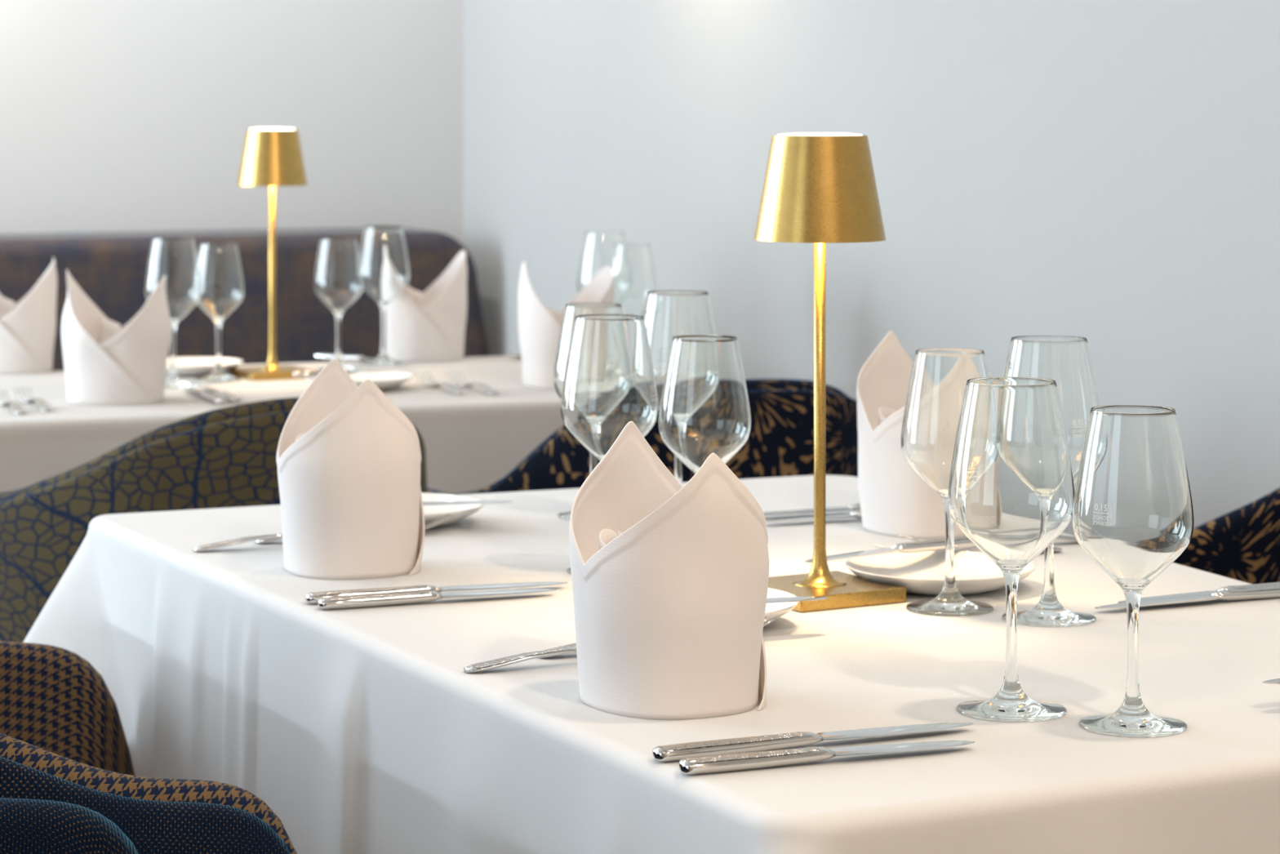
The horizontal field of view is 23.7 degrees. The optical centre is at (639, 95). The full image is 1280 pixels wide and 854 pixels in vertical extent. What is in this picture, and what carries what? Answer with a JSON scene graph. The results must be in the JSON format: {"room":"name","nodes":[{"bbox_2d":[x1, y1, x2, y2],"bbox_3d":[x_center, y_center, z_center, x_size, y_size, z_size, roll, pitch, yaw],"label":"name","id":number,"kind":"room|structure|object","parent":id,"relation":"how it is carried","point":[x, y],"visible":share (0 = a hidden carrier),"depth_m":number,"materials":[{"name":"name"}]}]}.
{"room":"restaurant","nodes":[
{"label":"restaurant","id":0,"kind":"room"},
{"bbox_2d":[0,0,463,244],"bbox_3d":[-2.589,-0.205,5.649,4.980,2.750,0.120,0,0,-22],"label":"wall","id":1,"kind":"structure","parent":0,"point":[116,115],"depth_m":6.30,"materials":[{"name":"white paint"}]},
{"bbox_2d":[463,0,1279,535],"bbox_3d":[1.162,-0.205,2.944,0.120,2.750,7.750,0,0,-22],"label":"wall","id":2,"kind":"structure","parent":0,"point":[1106,173],"depth_m":4.54,"materials":[{"name":"white paint"}]},
{"bbox_3d":[-1.083,1.220,2.014,7.659,0.100,9.288,0,0,0],"label":"floor","id":3,"kind":"structure","parent":0,"visible":0},
{"bbox_2d":[0,797,137,853],"bbox_3d":[-0.495,0.754,1.806,0.592,0.837,0.635,0,0,-23],"label":"armchair","id":4,"kind":"object","parent":3,"relation":"on","point":[27,826],"visible":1,"depth_m":2.12,"materials":[{"name":"blue fabric"}]},
{"bbox_2d":[0,640,297,853],"bbox_3d":[-0.626,0.761,2.468,0.591,0.823,0.700,0,0,-22],"label":"armchair","id":5,"kind":"object","parent":3,"relation":"on","point":[63,738],"visible":0.84,"depth_m":2.25,"materials":[{"name":"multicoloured fabric"}]},
{"bbox_2d":[0,396,427,642],"bbox_3d":[-0.546,0.760,3.724,0.604,0.825,0.591,0,0,-37],"label":"armchair","id":6,"kind":"object","parent":3,"relation":"on","point":[224,457],"visible":0.16,"depth_m":3.46,"materials":[{"name":"green fabric"}]},
{"bbox_2d":[0,226,489,371],"bbox_3d":[-1.860,0.724,5.452,3.535,0.893,0.777,0,0,-23],"label":"upholstered bench","id":7,"kind":"object","parent":3,"relation":"on","point":[109,268],"visible":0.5,"depth_m":6.05,"materials":[{"name":"brown fabric"}]},
{"bbox_2d":[426,378,857,494],"bbox_3d":[0.027,0.760,3.971,0.632,0.825,0.591,0,0,-21],"label":"armchair","id":8,"kind":"object","parent":3,"relation":"on","point":[780,442],"visible":0.12,"depth_m":3.72,"materials":[{"name":"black fabric"}]},
{"bbox_2d":[1173,487,1279,584],"bbox_3d":[0.728,0.757,3.029,0.591,0.830,0.634,0,0,-22],"label":"armchair","id":9,"kind":"object","parent":3,"relation":"on","point":[1242,544],"visible":0.07,"depth_m":3.27,"materials":[{"name":"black fabric"}]},
{"bbox_3d":[0.088,0.797,2.582,1.257,0.746,1.597,0,0,0],"label":"dining table","id":10,"kind":"object","parent":3,"relation":"on","visible":0},
{"bbox_2d":[22,475,1279,853],"bbox_3d":[0.168,0.596,2.568,1.205,0.352,1.656,0,0,-28],"label":"tablecloth","id":11,"kind":"object","parent":10,"relation":"on","point":[362,730],"visible":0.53,"depth_m":2.27,"materials":[{"name":"white fabric"}]},
{"bbox_2d":[193,533,282,551],"bbox_3d":[-0.318,0.411,2.843,0.200,0.018,0.024,0,0,-24],"label":"fork","id":12,"kind":"object","parent":11,"relation":"on","point":[235,541],"visible":0.38,"depth_m":2.81,"materials":[{"name":"silver metal"}]},
{"bbox_2d":[275,358,424,579],"bbox_3d":[-0.256,0.329,2.704,0.131,0.181,0.138,0,0,-19],"label":"folded napkin","id":13,"kind":"object","parent":11,"relation":"on","point":[348,460],"visible":1,"depth_m":2.65,"materials":[{"name":"white fabric"}]},
{"bbox_2d":[255,514,453,543],"bbox_3d":[-0.271,0.411,2.891,0.190,0.018,0.024,0,0,-22],"label":"fork","id":14,"kind":"object","parent":11,"relation":"on","point":[433,523],"visible":0.21,"depth_m":2.91,"materials":[{"name":"silver metal"}]},
{"bbox_2d":[305,581,567,604],"bbox_3d":[-0.168,0.415,2.557,0.230,0.010,0.019,0,0,-22],"label":"table knife","id":15,"kind":"object","parent":11,"relation":"on","point":[313,597],"visible":0.8,"depth_m":2.54,"materials":[{"name":"silver metal"}]},
{"bbox_2d":[317,588,556,609],"bbox_3d":[-0.166,0.415,2.526,0.206,0.010,0.019,0,0,-21],"label":"table knife","id":16,"kind":"object","parent":11,"relation":"on","point":[397,598],"visible":1,"depth_m":2.51,"materials":[{"name":"silver metal"}]},
{"bbox_2d":[421,493,484,528],"bbox_3d":[-0.233,0.410,2.987,0.162,0.020,0.162,0,0,0],"label":"bread plate","id":17,"kind":"object","parent":11,"relation":"on","point":[459,512],"visible":0.17,"depth_m":3.02,"materials":[{"name":"white ceramic"}]},
{"bbox_2d":[422,500,511,505],"bbox_3d":[-0.215,0.393,2.928,0.190,0.010,0.019,0,0,-16],"label":"table knife","id":18,"kind":"object","parent":17,"relation":"on","point":[465,502],"visible":0.15,"depth_m":2.94,"materials":[{"name":"silver metal"}]},
{"bbox_2d":[463,648,577,672],"bbox_3d":[-0.035,0.411,2.257,0.200,0.018,0.024,0,0,-24],"label":"fork","id":19,"kind":"object","parent":11,"relation":"on","point":[486,665],"visible":0.32,"depth_m":2.23,"materials":[{"name":"silver metal"}]},
{"bbox_2d":[553,302,623,519],"bbox_3d":[-0.046,0.314,3.043,0.080,0.211,0.080,0,0,-17],"label":"wine glass","id":20,"kind":"object","parent":11,"relation":"on","point":[571,310],"visible":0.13,"depth_m":3.02,"materials":[{"name":"clear glass"}]},
{"bbox_2d":[553,302,623,399],"bbox_3d":[-0.046,0.266,3.043,0.080,0.115,0.080,0,0,0],"label":"bowl","id":21,"kind":"object","parent":20,"relation":"on","point":[571,310],"depth_m":3.02,"materials":[{"name":"clear glass"}]},
{"bbox_2d":[560,313,658,573],"bbox_3d":[-0.027,0.307,2.688,0.086,0.225,0.086,0,0,-43],"label":"wine glass","id":22,"kind":"object","parent":11,"relation":"on","point":[609,381],"visible":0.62,"depth_m":2.66,"materials":[{"name":"clear glass"}]},
{"bbox_2d":[560,313,658,457],"bbox_3d":[-0.027,0.257,2.688,0.086,0.124,0.086,0,0,0],"label":"bowl","id":23,"kind":"object","parent":22,"relation":"on","point":[609,381],"depth_m":2.66,"materials":[{"name":"clear glass"}]},
{"bbox_2d":[540,616,774,657],"bbox_3d":[0.012,0.411,2.313,0.190,0.018,0.024,0,0,-24],"label":"fork","id":24,"kind":"object","parent":11,"relation":"on","point":[573,645],"visible":0.06,"depth_m":2.29,"materials":[{"name":"silver metal"}]},
{"bbox_2d":[568,421,768,719],"bbox_3d":[0.021,0.326,2.117,0.134,0.187,0.146,0,0,-25],"label":"folded napkin","id":25,"kind":"object","parent":11,"relation":"on","point":[669,580],"visible":1,"depth_m":2.06,"materials":[{"name":"white fabric"}]},
{"bbox_2d":[642,289,716,485],"bbox_3d":[0.038,0.307,3.019,0.086,0.225,0.086,0,0,9],"label":"wine glass","id":26,"kind":"object","parent":11,"relation":"on","point":[667,313],"visible":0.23,"depth_m":2.99,"materials":[{"name":"clear glass"}]},
{"bbox_2d":[642,289,716,411],"bbox_3d":[0.038,0.257,3.019,0.086,0.124,0.086,0,0,0],"label":"bowl","id":27,"kind":"object","parent":26,"relation":"on","point":[667,313],"depth_m":2.99,"materials":[{"name":"clear glass"}]},
{"bbox_2d":[658,334,751,474],"bbox_3d":[0.056,0.314,2.634,0.080,0.211,0.080,0,0,0],"label":"wine glass","id":28,"kind":"object","parent":11,"relation":"on","point":[704,410],"visible":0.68,"depth_m":2.60,"materials":[{"name":"clear glass"}]},
{"bbox_2d":[764,587,799,623],"bbox_3d":[0.045,0.410,2.419,0.162,0.020,0.162,0,0,0],"label":"bread plate","id":29,"kind":"object","parent":11,"relation":"on","point":[774,611],"visible":0.11,"depth_m":2.43,"materials":[{"name":"white ceramic"}]},
{"bbox_2d":[766,596,827,603],"bbox_3d":[0.058,0.393,2.355,0.190,0.010,0.019,0,0,-20],"label":"table knife","id":30,"kind":"object","parent":29,"relation":"on","point":[787,599],"visible":0.12,"depth_m":2.38,"materials":[{"name":"silver metal"}]},
{"bbox_2d":[764,502,860,515],"bbox_3d":[0.211,0.415,3.064,0.235,0.010,0.019,0,0,-23],"label":"table knife","id":31,"kind":"object","parent":11,"relation":"on","point":[856,506],"visible":0.35,"depth_m":3.04,"materials":[{"name":"silver metal"}]},
{"bbox_2d":[652,722,973,761],"bbox_3d":[0.115,0.415,1.968,0.232,0.010,0.019,0,0,-25],"label":"table knife","id":32,"kind":"object","parent":11,"relation":"on","point":[677,752],"visible":0.97,"depth_m":1.95,"materials":[{"name":"silver metal"}]},
{"bbox_2d":[765,510,862,522],"bbox_3d":[0.209,0.415,3.012,0.205,0.010,0.019,0,0,-23],"label":"table knife","id":33,"kind":"object","parent":11,"relation":"on","point":[857,513],"visible":0.34,"depth_m":2.99,"materials":[{"name":"silver metal"}]},
{"bbox_2d":[678,740,974,774],"bbox_3d":[0.120,0.415,1.922,0.204,0.010,0.019,0,0,-21],"label":"table knife","id":34,"kind":"object","parent":11,"relation":"on","point":[762,759],"visible":1,"depth_m":1.91,"materials":[{"name":"silver metal"}]},
{"bbox_2d":[753,133,906,612],"bbox_3d":[0.150,0.226,2.546,0.110,0.389,0.110,0,0,-30],"label":"table lamp","id":35,"kind":"object","parent":11,"relation":"on","point":[819,189],"visible":0.98,"depth_m":2.51,"materials":[{"name":"gold metal"}]},
{"bbox_2d":[777,133,862,135],"bbox_3d":[0.150,0.034,2.546,0.071,0.006,0.071,0,0,-30],"label":"diffuser","id":36,"kind":"object","parent":35,"relation":"attached to","point":[789,134],"depth_m":2.52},
{"bbox_2d":[856,330,991,538],"bbox_3d":[0.280,0.326,2.949,0.134,0.187,0.145,0,0,-29],"label":"folded napkin","id":37,"kind":"object","parent":11,"relation":"on","point":[895,500],"visible":0.44,"depth_m":2.92,"materials":[{"name":"white fabric"}]},
{"bbox_2d":[845,550,1035,595],"bbox_3d":[0.256,0.410,2.599,0.162,0.020,0.162,0,0,0],"label":"bread plate","id":38,"kind":"object","parent":11,"relation":"on","point":[922,573],"visible":0.8,"depth_m":2.64,"materials":[{"name":"white ceramic"}]},
{"bbox_2d":[804,535,975,562],"bbox_3d":[0.220,0.393,2.638,0.205,0.010,0.019,0,0,-38],"label":"table knife","id":39,"kind":"object","parent":38,"relation":"on","point":[962,541],"visible":0.7,"depth_m":2.64,"materials":[{"name":"silver metal"}]},
{"bbox_2d":[901,347,994,616],"bbox_3d":[0.253,0.314,2.491,0.080,0.211,0.080,0,0,-17],"label":"wine glass","id":40,"kind":"object","parent":11,"relation":"on","point":[939,376],"visible":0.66,"depth_m":2.47,"materials":[{"name":"clear glass"}]},
{"bbox_2d":[901,347,989,493],"bbox_3d":[0.253,0.266,2.491,0.080,0.115,0.080,0,0,0],"label":"bowl","id":41,"kind":"object","parent":40,"relation":"on","point":[939,376],"depth_m":2.46,"materials":[{"name":"clear glass"}]},
{"bbox_2d":[871,542,1062,551],"bbox_3d":[0.299,0.411,2.767,0.190,0.018,0.024,0,0,-24],"label":"fork","id":42,"kind":"object","parent":11,"relation":"on","point":[971,548],"visible":0.13,"depth_m":2.76,"materials":[{"name":"silver metal"}]},
{"bbox_2d":[898,533,1076,550],"bbox_3d":[0.333,0.411,2.826,0.200,0.018,0.024,0,0,-24],"label":"fork","id":43,"kind":"object","parent":11,"relation":"on","point":[1060,536],"visible":0.18,"depth_m":2.85,"materials":[{"name":"silver metal"}]},
{"bbox_2d":[947,377,1075,721],"bbox_3d":[0.253,0.307,2.080,0.086,0.225,0.086,0,0,-9],"label":"wine glass","id":44,"kind":"object","parent":11,"relation":"on","point":[1011,492],"visible":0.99,"depth_m":2.05,"materials":[{"name":"clear glass"}]},
{"bbox_2d":[947,377,1075,564],"bbox_3d":[0.253,0.257,2.080,0.086,0.124,0.086,0,0,0],"label":"bowl","id":45,"kind":"object","parent":44,"relation":"on","point":[1011,492],"depth_m":2.05,"materials":[{"name":"clear glass"}]},
{"bbox_2d":[1001,335,1099,626],"bbox_3d":[0.328,0.307,2.445,0.086,0.225,0.086,0,0,6],"label":"wine glass","id":46,"kind":"object","parent":11,"relation":"on","point":[1066,360],"visible":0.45,"depth_m":2.42,"materials":[{"name":"clear glass"}]},
{"bbox_2d":[1003,335,1099,484],"bbox_3d":[0.328,0.257,2.445,0.086,0.124,0.086,0,0,0],"label":"bowl","id":47,"kind":"object","parent":46,"relation":"on","point":[1066,360],"depth_m":2.41,"materials":[{"name":"clear glass"}]},
{"bbox_2d":[1072,404,1193,737],"bbox_3d":[0.328,0.314,2.029,0.080,0.211,0.080,0,0,-32],"label":"wine glass","id":48,"kind":"object","parent":11,"relation":"on","point":[1133,512],"visible":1,"depth_m":2.00,"materials":[{"name":"clear glass"}]},
{"bbox_2d":[1072,404,1193,584],"bbox_3d":[0.328,0.266,2.029,0.080,0.115,0.080,0,0,0],"label":"bowl","id":49,"kind":"object","parent":48,"relation":"on","point":[1133,512],"depth_m":2.00,"materials":[{"name":"clear glass"}]},
{"bbox_2d":[1094,585,1279,608],"bbox_3d":[0.475,0.415,2.523,0.235,0.010,0.019,0,0,-25],"label":"table knife","id":50,"kind":"object","parent":11,"relation":"on","point":[1266,592],"visible":0.98,"depth_m":2.52,"materials":[{"name":"silver metal"}]},
{"bbox_2d":[1117,582,1279,603],"bbox_3d":[0.484,0.415,2.543,0.205,0.010,0.019,0,0,-25],"label":"table knife","id":51,"kind":"object","parent":11,"relation":"on","point":[1233,587],"visible":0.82,"depth_m":2.54,"materials":[{"name":"silver metal"}]},
{"bbox_2d":[1262,678,1279,684],"bbox_3d":[0.513,0.399,2.109,0.190,0.010,0.019,0,0,-20],"label":"table knife","id":52,"kind":"object","parent":11,"relation":"on","point":[1277,681],"visible":1,"depth_m":2.08,"materials":[{"name":"silver metal"}]},
{"bbox_3d":[-0.910,0.807,4.488,2.086,0.726,1.396,0,0,0],"label":"dining table","id":53,"kind":"object","parent":3,"relation":"on","visible":0},
{"bbox_2d":[0,355,564,493],"bbox_3d":[-0.910,0.625,4.488,2.229,0.370,0.974,0,0,-22],"label":"tablecloth","id":54,"kind":"object","parent":53,"relation":"on","point":[473,439],"visible":0.2,"depth_m":4.35,"materials":[{"name":"white fabric"}]},
{"bbox_2d":[0,389,26,414],"bbox_3d":[-0.886,0.431,4.286,0.024,0.018,0.190,0,0,-22],"label":"fork","id":55,"kind":"object","parent":54,"relation":"on","point":[16,407],"visible":1,"depth_m":4.24,"materials":[{"name":"silver metal"}]},
{"bbox_2d":[0,257,57,373],"bbox_3d":[-1.005,0.345,4.875,0.144,0.189,0.140,0,0,-14],"label":"folded napkin","id":56,"kind":"object","parent":54,"relation":"on","point":[28,326],"visible":1,"depth_m":4.82,"materials":[{"name":"white fabric"}]},
{"bbox_2d":[14,386,53,412],"bbox_3d":[-0.859,0.431,4.327,0.024,0.018,0.200,0,0,-22],"label":"fork","id":57,"kind":"object","parent":54,"relation":"on","point":[43,406],"visible":1,"depth_m":4.30,"materials":[{"name":"silver metal"}]},
{"bbox_2d":[61,269,171,404],"bbox_3d":[-0.753,0.345,4.388,0.158,0.189,0.142,0,0,-6],"label":"folded napkin","id":58,"kind":"object","parent":54,"relation":"on","point":[105,362],"visible":1,"depth_m":4.33,"materials":[{"name":"white fabric"}]},
{"bbox_2d":[144,236,201,388],"bbox_3d":[-0.705,0.327,4.606,0.086,0.225,0.086,0,0,-6],"label":"wine glass","id":59,"kind":"object","parent":54,"relation":"on","point":[175,258],"visible":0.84,"depth_m":4.58,"materials":[{"name":"clear glass"}]},
{"bbox_2d":[144,236,201,319],"bbox_3d":[-0.705,0.277,4.606,0.086,0.124,0.086,0,0,0],"label":"bowl","id":60,"kind":"object","parent":59,"relation":"on","point":[175,258],"depth_m":4.58,"materials":[{"name":"clear glass"}]},
{"bbox_2d":[165,356,243,376],"bbox_3d":[-0.707,0.430,4.810,0.162,0.020,0.162,0,0,0],"label":"bread plate","id":61,"kind":"object","parent":54,"relation":"on","point":[185,366],"visible":0.58,"depth_m":4.79,"materials":[{"name":"white ceramic"}]},
{"bbox_2d":[183,387,226,404],"bbox_3d":[-0.633,0.435,4.433,0.019,0.010,0.220,0,0,-22],"label":"table knife","id":62,"kind":"object","parent":54,"relation":"on","point":[212,397],"visible":1,"depth_m":4.38,"materials":[{"name":"silver metal"}]},
{"bbox_2d":[195,242,244,382],"bbox_3d":[-0.651,0.334,4.711,0.080,0.211,0.080,0,0,17],"label":"wine glass","id":63,"kind":"object","parent":54,"relation":"on","point":[219,263],"visible":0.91,"depth_m":4.68,"materials":[{"name":"clear glass"}]},
{"bbox_2d":[196,242,244,318],"bbox_3d":[-0.651,0.286,4.711,0.080,0.115,0.080,0,0,0],"label":"bowl","id":64,"kind":"object","parent":63,"relation":"on","point":[219,263],"depth_m":4.68,"materials":[{"name":"clear glass"}]},
{"bbox_2d":[200,387,242,403],"bbox_3d":[-0.612,0.435,4.449,0.019,0.010,0.205,0,0,-22],"label":"table knife","id":65,"kind":"object","parent":54,"relation":"on","point":[232,397],"visible":0.94,"depth_m":4.40,"materials":[{"name":"silver metal"}]},
{"bbox_2d":[229,128,315,381],"bbox_3d":[-0.575,0.246,4.766,0.110,0.389,0.110,0,0,-28],"label":"table lamp","id":66,"kind":"object","parent":54,"relation":"on","point":[272,157],"visible":0.99,"depth_m":4.73,"materials":[{"name":"gold metal"}]},
{"bbox_2d":[249,128,292,129],"bbox_3d":[-0.575,0.054,4.766,0.071,0.006,0.071,0,0,-28],"label":"diffuser","id":67,"kind":"object","parent":66,"relation":"attached to","point":[255,128],"depth_m":4.74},
{"bbox_2d":[313,237,363,370],"bbox_3d":[-0.483,0.334,4.879,0.080,0.211,0.080,0,0,-43],"label":"wine glass","id":68,"kind":"object","parent":54,"relation":"on","point":[338,280],"visible":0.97,"depth_m":4.85,"materials":[{"name":"clear glass"}]},
{"bbox_2d":[313,237,363,310],"bbox_3d":[-0.483,0.286,4.879,0.080,0.115,0.080,0,0,0],"label":"bowl","id":69,"kind":"object","parent":68,"relation":"on","point":[338,280],"depth_m":4.85,"materials":[{"name":"clear glass"}]},
{"bbox_2d":[306,372,413,390],"bbox_3d":[-0.420,0.430,4.567,0.162,0.020,0.162,0,0,0],"label":"bread plate","id":70,"kind":"object","parent":54,"relation":"on","point":[383,380],"visible":0.42,"depth_m":4.61,"materials":[{"name":"white ceramic"}]},
{"bbox_2d":[293,368,417,377],"bbox_3d":[-0.423,0.413,4.544,0.190,0.010,0.019,0,0,-18],"label":"table knife","id":71,"kind":"object","parent":70,"relation":"on","point":[299,373],"visible":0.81,"depth_m":4.52,"materials":[{"name":"silver metal"}]},
{"bbox_2d":[314,353,410,362],"bbox_3d":[-0.458,0.435,5.035,0.200,0.010,0.019,0,0,34],"label":"table knife","id":72,"kind":"object","parent":54,"relation":"on","point":[318,356],"visible":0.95,"depth_m":5.05,"materials":[{"name":"silver metal"}]},
{"bbox_2d":[359,225,409,365],"bbox_3d":[-0.420,0.327,4.998,0.086,0.225,0.086,0,0,-13],"label":"wine glass","id":73,"kind":"object","parent":54,"relation":"on","point":[384,260],"visible":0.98,"depth_m":4.97,"materials":[{"name":"clear glass"}]},
{"bbox_2d":[359,225,409,302],"bbox_3d":[-0.420,0.277,4.998,0.086,0.124,0.086,0,0,0],"label":"bowl","id":74,"kind":"object","parent":73,"relation":"on","point":[384,260],"depth_m":4.97,"materials":[{"name":"clear glass"}]},
{"bbox_2d":[385,249,466,361],"bbox_3d":[-0.360,0.345,5.096,0.146,0.189,0.143,0,0,-14],"label":"folded napkin","id":75,"kind":"object","parent":54,"relation":"on","point":[428,326],"visible":0.79,"depth_m":5.04,"materials":[{"name":"white fabric"}]},
{"bbox_2d":[415,372,466,395],"bbox_3d":[-0.296,0.431,4.560,0.024,0.018,0.190,0,0,-22],"label":"fork","id":76,"kind":"object","parent":54,"relation":"on","point":[455,389],"visible":1,"depth_m":4.55,"materials":[{"name":"silver metal"}]},
{"bbox_2d":[446,371,499,395],"bbox_3d":[-0.248,0.431,4.557,0.024,0.018,0.200,0,0,-22],"label":"fork","id":77,"kind":"object","parent":54,"relation":"on","point":[486,388],"visible":1,"depth_m":4.55,"materials":[{"name":"silver metal"}]},
{"bbox_2d":[508,352,521,358],"bbox_3d":[-0.124,0.434,5.071,0.190,0.012,0.041,0,0,6],"label":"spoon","id":78,"kind":"object","parent":54,"relation":"on","point":[515,354],"visible":0.17,"depth_m":5.07,"materials":[{"name":"silver metal"}]},
{"bbox_2d":[518,261,614,389],"bbox_3d":[-0.112,0.345,4.616,0.144,0.188,0.127,0,0,-20],"label":"folded napkin","id":79,"kind":"object","parent":54,"relation":"on","point":[540,326],"visible":0.41,"depth_m":4.57,"materials":[{"name":"white fabric"}]},
{"bbox_2d":[577,231,626,292],"bbox_3d":[-0.056,0.327,4.785,0.086,0.225,0.086,0,0,43],"label":"wine glass","id":80,"kind":"object","parent":54,"relation":"on","point":[597,246],"visible":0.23,"depth_m":4.75,"materials":[{"name":"clear glass"}]},
{"bbox_2d":[609,243,657,315],"bbox_3d":[-0.013,0.334,4.693,0.080,0.211,0.080,0,0,-6],"label":"wine glass","id":81,"kind":"object","parent":54,"relation":"on","point":[632,264],"visible":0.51,"depth_m":4.66,"materials":[{"name":"clear glass"}]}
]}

